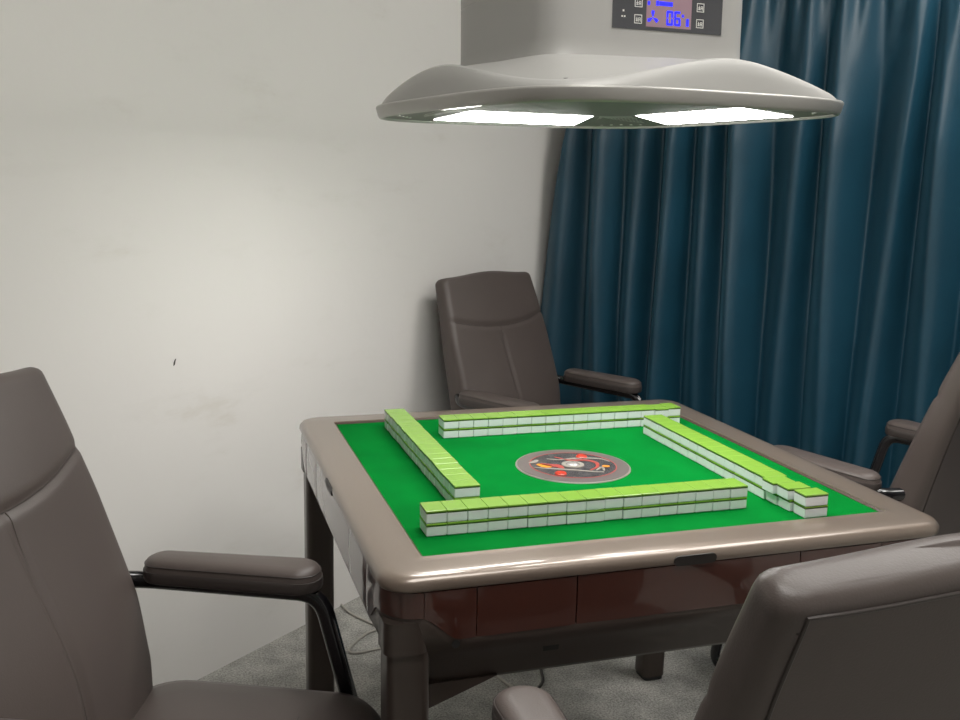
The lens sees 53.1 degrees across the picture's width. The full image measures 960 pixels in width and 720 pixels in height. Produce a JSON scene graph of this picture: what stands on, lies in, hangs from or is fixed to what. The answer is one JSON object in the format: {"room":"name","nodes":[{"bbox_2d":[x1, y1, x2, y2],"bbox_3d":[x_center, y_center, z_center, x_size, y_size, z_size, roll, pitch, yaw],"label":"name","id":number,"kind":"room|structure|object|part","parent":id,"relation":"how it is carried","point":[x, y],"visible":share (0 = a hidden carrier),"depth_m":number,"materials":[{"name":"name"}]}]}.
{"room":"games hall","nodes":[
{"label":"games hall","id":0,"kind":"room"},
{"bbox_2d":[0,0,565,685],"bbox_3d":[-0.958,-0.450,1.964,0.100,2.700,4.560,8,12,33],"label":"wall","id":1,"kind":"structure","parent":0,"point":[220,189],"depth_m":2.43,"materials":[{"name":"white paint"}]},
{"bbox_2d":[198,597,724,719],"bbox_3d":[0.506,1.120,1.233,3.700,0.060,4.760,8,12,33],"label":"floor","id":2,"kind":"structure","parent":0,"point":[612,689],"depth_m":2.52,"materials":[{"name":"grey carpet"}]},
{"bbox_2d":[0,367,380,719],"bbox_3d":[-0.469,0.534,1.373,0.621,0.996,0.603,2,11,6],"label":"office chair","id":3,"kind":"object","parent":2,"relation":"on","point":[74,644],"visible":1,"depth_m":1.45,"materials":[{"name":"brown leather"}]},
{"bbox_3d":[-0.654,0.317,1.356,0.236,0.570,0.482,2,11,6],"label":"backrest","id":4,"kind":"part","parent":3,"relation":"part of","materials":[{"name":"brown leather"}]},
{"bbox_3d":[-0.392,0.668,1.634,0.514,0.641,0.066,2,11,6],"label":"frame","id":5,"kind":"part","parent":3,"relation":"part of","materials":[{"name":"black"}]},
{"bbox_3d":[-0.382,0.617,1.378,0.430,0.094,0.490,2,11,6],"label":"seat","id":6,"kind":"part","parent":3,"relation":"part of","materials":[{"name":"brown leather"}]},
{"bbox_2d":[341,604,380,653],"bbox_3d":[-0.258,0.773,2.835,0.315,0.007,0.326,-2,11,-17],"label":"power cord","id":7,"kind":"object","parent":2,"relation":"on","point":[342,605],"visible":0.62,"depth_m":2.74,"materials":[{"name":"grey plastic"}]},
{"bbox_2d":[495,675,512,686],"bbox_3d":[0.074,0.846,2.479,0.039,0.008,0.274,-3,11,-24],"label":"power cord","id":8,"kind":"object","parent":2,"relation":"on","point":[497,676],"visible":0.22,"depth_m":2.51,"materials":[{"name":"grey plastic"}]},
{"bbox_2d":[435,271,641,409],"bbox_3d":[0.212,0.233,3.089,0.621,0.996,0.603,11,14,41],"label":"office chair","id":9,"kind":"object","parent":2,"relation":"on","point":[497,352],"visible":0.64,"depth_m":3.12,"materials":[{"name":"brown leather"}]},
{"bbox_3d":[0.086,0.443,2.912,0.514,0.641,0.066,11,14,41],"label":"frame","id":10,"kind":"part","parent":9,"relation":"part of","materials":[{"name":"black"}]},
{"bbox_3d":[0.076,-0.003,3.177,0.236,0.570,0.482,11,14,41],"label":"backrest","id":11,"kind":"part","parent":9,"relation":"part of","materials":[{"name":"brown leather"}]},
{"bbox_3d":[0.410,0.386,3.260,0.514,0.641,0.066,11,14,41],"label":"frame","id":12,"kind":"part","parent":9,"relation":"part of","materials":[{"name":"black leather"}]},
{"bbox_2d":[537,669,543,687],"bbox_3d":[0.151,0.842,2.514,0.033,0.008,0.315,3,11,7],"label":"power cord","id":13,"kind":"object","parent":2,"relation":"on","point":[541,670],"visible":0.34,"depth_m":2.52,"materials":[{"name":"grey plastic"}]},
{"bbox_2d":[299,400,938,719],"bbox_3d":[0.173,0.565,1.959,0.959,0.754,0.959,-2,11,-17],"label":"table","id":14,"kind":"object","parent":2,"relation":"on","point":[450,615],"visible":0.72,"depth_m":1.49,"materials":[{"name":"green fabric"}]},
{"bbox_3d":[-0.384,0.207,2.119,0.010,0.076,0.076,-2,11,-17],"label":"panel","id":15,"kind":"part","parent":14,"relation":"part of","materials":[{"name":"brown"}]},
{"bbox_3d":[-0.350,0.227,2.011,0.010,0.076,0.151,-2,11,-17],"label":"panel","id":16,"kind":"part","parent":14,"relation":"part of","materials":[{"name":"brown"}]},
{"bbox_3d":[-0.375,0.542,2.246,0.062,0.648,0.062,-2,11,-17],"label":"leg","id":17,"kind":"part","parent":14,"relation":"part of","materials":[{"name":"brown wood"}]},
{"bbox_3d":[-0.270,0.275,1.762,0.010,0.076,0.377,-2,11,-17],"label":"drawer","id":18,"kind":"part","parent":14,"relation":"part of","materials":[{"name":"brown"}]},
{"bbox_3d":[-0.190,0.323,1.513,0.010,0.076,0.151,-2,11,-17],"label":"panel","id":19,"kind":"part","parent":14,"relation":"part of","materials":[{"name":"brown"}]},
{"bbox_3d":[-0.156,0.343,1.405,0.010,0.076,0.076,-2,11,-17],"label":"panel","id":20,"kind":"part","parent":14,"relation":"part of","materials":[{"name":"brown"}]},
{"bbox_3d":[-0.115,0.337,1.342,0.081,0.039,0.024,7,12,27],"label":"corner panel","id":21,"kind":"part","parent":14,"relation":"part of","materials":[{"name":"brown wood"}]},
{"bbox_3d":[-0.114,0.698,1.427,0.062,0.648,0.062,-2,11,-17],"label":"leg","id":22,"kind":"part","parent":14,"relation":"part of","materials":[{"name":"brown wood"}]},
{"bbox_2d":[384,408,479,499],"bbox_3d":[-0.106,0.179,1.873,0.046,0.041,0.565,-2,11,-17],"label":"tiles","id":23,"kind":"structure","parent":14,"relation":"on","point":[470,487],"depth_m":1.79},
{"bbox_3d":[-0.042,0.356,1.347,0.076,0.076,0.010,-2,11,-17],"label":"panel","id":24,"kind":"part","parent":14,"relation":"part of","materials":[{"name":"brown wood"}]},
{"bbox_3d":[0.067,0.352,1.381,0.151,0.076,0.010,-2,11,-17],"label":"panel","id":25,"kind":"part","parent":14,"relation":"part of","materials":[{"name":"brown wood"}]},
{"bbox_2d":[543,644,558,650],"bbox_3d":[0.105,0.425,1.425,0.025,0.012,0.002,-2,11,-17],"label":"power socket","id":26,"kind":"object","parent":14,"relation":"attached to","point":[546,647],"depth_m":1.42,"materials":[{"name":"black plastic"}]},
{"bbox_2d":[439,403,680,437],"bbox_3d":[0.187,0.134,2.150,0.566,0.041,0.052,-2,11,-17],"label":"tiles","id":27,"kind":"structure","parent":14,"relation":"on","point":[445,421],"depth_m":2.12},
{"bbox_3d":[0.181,0.205,1.870,0.169,0.003,0.169,-2,11,-17],"label":"dark plate","id":28,"kind":"part","parent":14,"relation":"part of","materials":[{"name":"grey plastic"}]},
{"bbox_2d":[420,478,747,536],"bbox_3d":[0.181,0.239,1.581,0.565,0.041,0.047,-2,11,-17],"label":"tiles","id":29,"kind":"structure","parent":14,"relation":"on","point":[431,512],"depth_m":1.56,"materials":[{"name":"white"}]},
{"bbox_3d":[0.458,0.512,2.506,0.062,0.648,0.062,-2,11,-17],"label":"leg","id":30,"kind":"part","parent":14,"relation":"part of","materials":[{"name":"brown wood"}]},
{"bbox_3d":[0.321,0.343,1.461,0.377,0.076,0.010,-2,11,-17],"label":"drawer","id":31,"kind":"part","parent":14,"relation":"part of","materials":[{"name":"brown wood"}]},
{"bbox_2d":[643,414,828,517],"bbox_3d":[0.468,0.193,1.867,0.061,0.041,0.570,-2,11,-18],"label":"tiles","id":32,"kind":"structure","parent":14,"relation":"on","point":[806,497],"depth_m":1.78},
{"bbox_3d":[0.575,0.334,1.540,0.151,0.076,0.010,-2,11,-17],"label":"panel","id":33,"kind":"part","parent":14,"relation":"part of","materials":[{"name":"brown wood"}]},
{"bbox_3d":[0.684,0.330,1.574,0.076,0.076,0.010,-2,11,-17],"label":"panel","id":34,"kind":"part","parent":14,"relation":"part of","materials":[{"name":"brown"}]},
{"bbox_2d":[492,533,959,719],"bbox_3d":[0.342,0.590,1.167,0.603,0.996,0.621,-2,11,-16],"label":"office chair","id":35,"kind":"object","parent":2,"relation":"on","point":[873,633],"visible":1,"depth_m":0.78,"materials":[{"name":"brown leather"}]},
{"bbox_3d":[0.400,0.415,0.949,0.482,0.570,0.236,-2,11,-16],"label":"backrest","id":36,"kind":"part","parent":35,"relation":"part of","materials":[{"name":"brown leather"}]},
{"bbox_2d":[710,352,959,666],"bbox_3d":[1.032,0.371,2.436,0.603,0.996,0.621,-6,13,-35],"label":"office chair","id":37,"kind":"object","parent":2,"relation":"on","point":[927,479],"visible":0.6,"depth_m":2.13,"materials":[{"name":"brown leather"}]},
{"bbox_3d":[0.802,0.558,2.374,0.066,0.641,0.514,-6,13,-35],"label":"frame","id":38,"kind":"part","parent":37,"relation":"part of","materials":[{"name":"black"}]},
{"bbox_3d":[1.193,0.516,2.648,0.066,0.641,0.514,-6,13,-35],"label":"frame","id":39,"kind":"part","parent":37,"relation":"part of","materials":[{"name":"black"}]},
{"bbox_3d":[1.147,0.192,2.245,0.482,0.570,0.236,-6,13,-35],"label":"backrest","id":40,"kind":"part","parent":37,"relation":"part of","materials":[{"name":"brown leather"}]},
{"bbox_3d":[0.566,-1.594,0.732,6.028,0.060,5.863,-2,11,-17],"label":"ceiling","id":41,"kind":"structure","parent":0,"visible":0},
{"bbox_2d":[376,0,843,128],"bbox_3d":[0.234,-1.083,1.677,0.748,1.312,0.726,-6,13,-30],"label":"range hood","id":42,"kind":"object","parent":41,"relation":"hanging from","point":[580,64],"visible":1,"depth_m":1.57,"materials":[{"name":"grey metal"}]},
{"bbox_2d":[396,109,464,117],"bbox_3d":[-0.101,-0.483,1.876,0.145,0.018,0.131,-2,11,-17],"label":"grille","id":43,"kind":"object","parent":42,"relation":"attached to","point":[450,113],"depth_m":1.91,"materials":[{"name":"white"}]},
{"bbox_3d":[0.086,-0.509,2.016,0.352,0.016,0.112,-6,13,-30],"label":"lamp panel","id":44,"kind":"part","parent":42,"relation":"part of","materials":[{"name":"white plastic"}]},
{"bbox_2d":[597,116,643,124],"bbox_3d":[0.307,-0.525,2.107,0.131,0.015,0.145,-2,11,-17],"label":"grille","id":45,"kind":"object","parent":42,"relation":"attached to","point":[601,120],"depth_m":2.10,"materials":[{"name":"white metal"}]},
{"bbox_3d":[0.310,-0.594,1.586,0.216,0.104,0.007,-3,11,-23],"label":"display panel","id":46,"kind":"part","parent":42,"relation":"part of","materials":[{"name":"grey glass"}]},
{"bbox_3d":[0.450,-0.489,1.924,0.112,0.016,0.352,-6,13,-30],"label":"lamp panel","id":47,"kind":"part","parent":42,"relation":"part of","materials":[{"name":"white plastic"}]},
{"bbox_3d":[1.783,-1.190,2.672,2.234,0.045,2.742,-2,11,-17],"label":"trim","id":48,"kind":"structure","parent":0,"visible":0},
{"bbox_2d":[541,0,959,487],"bbox_3d":[1.641,-0.183,2.737,3.409,1.965,0.195,8,12,33],"label":"curtain","id":49,"kind":"object","parent":48,"relation":"hanging from","point":[796,284],"visible":0.63,"depth_m":3.13,"materials":[{"name":"blue fabric"}]}
]}

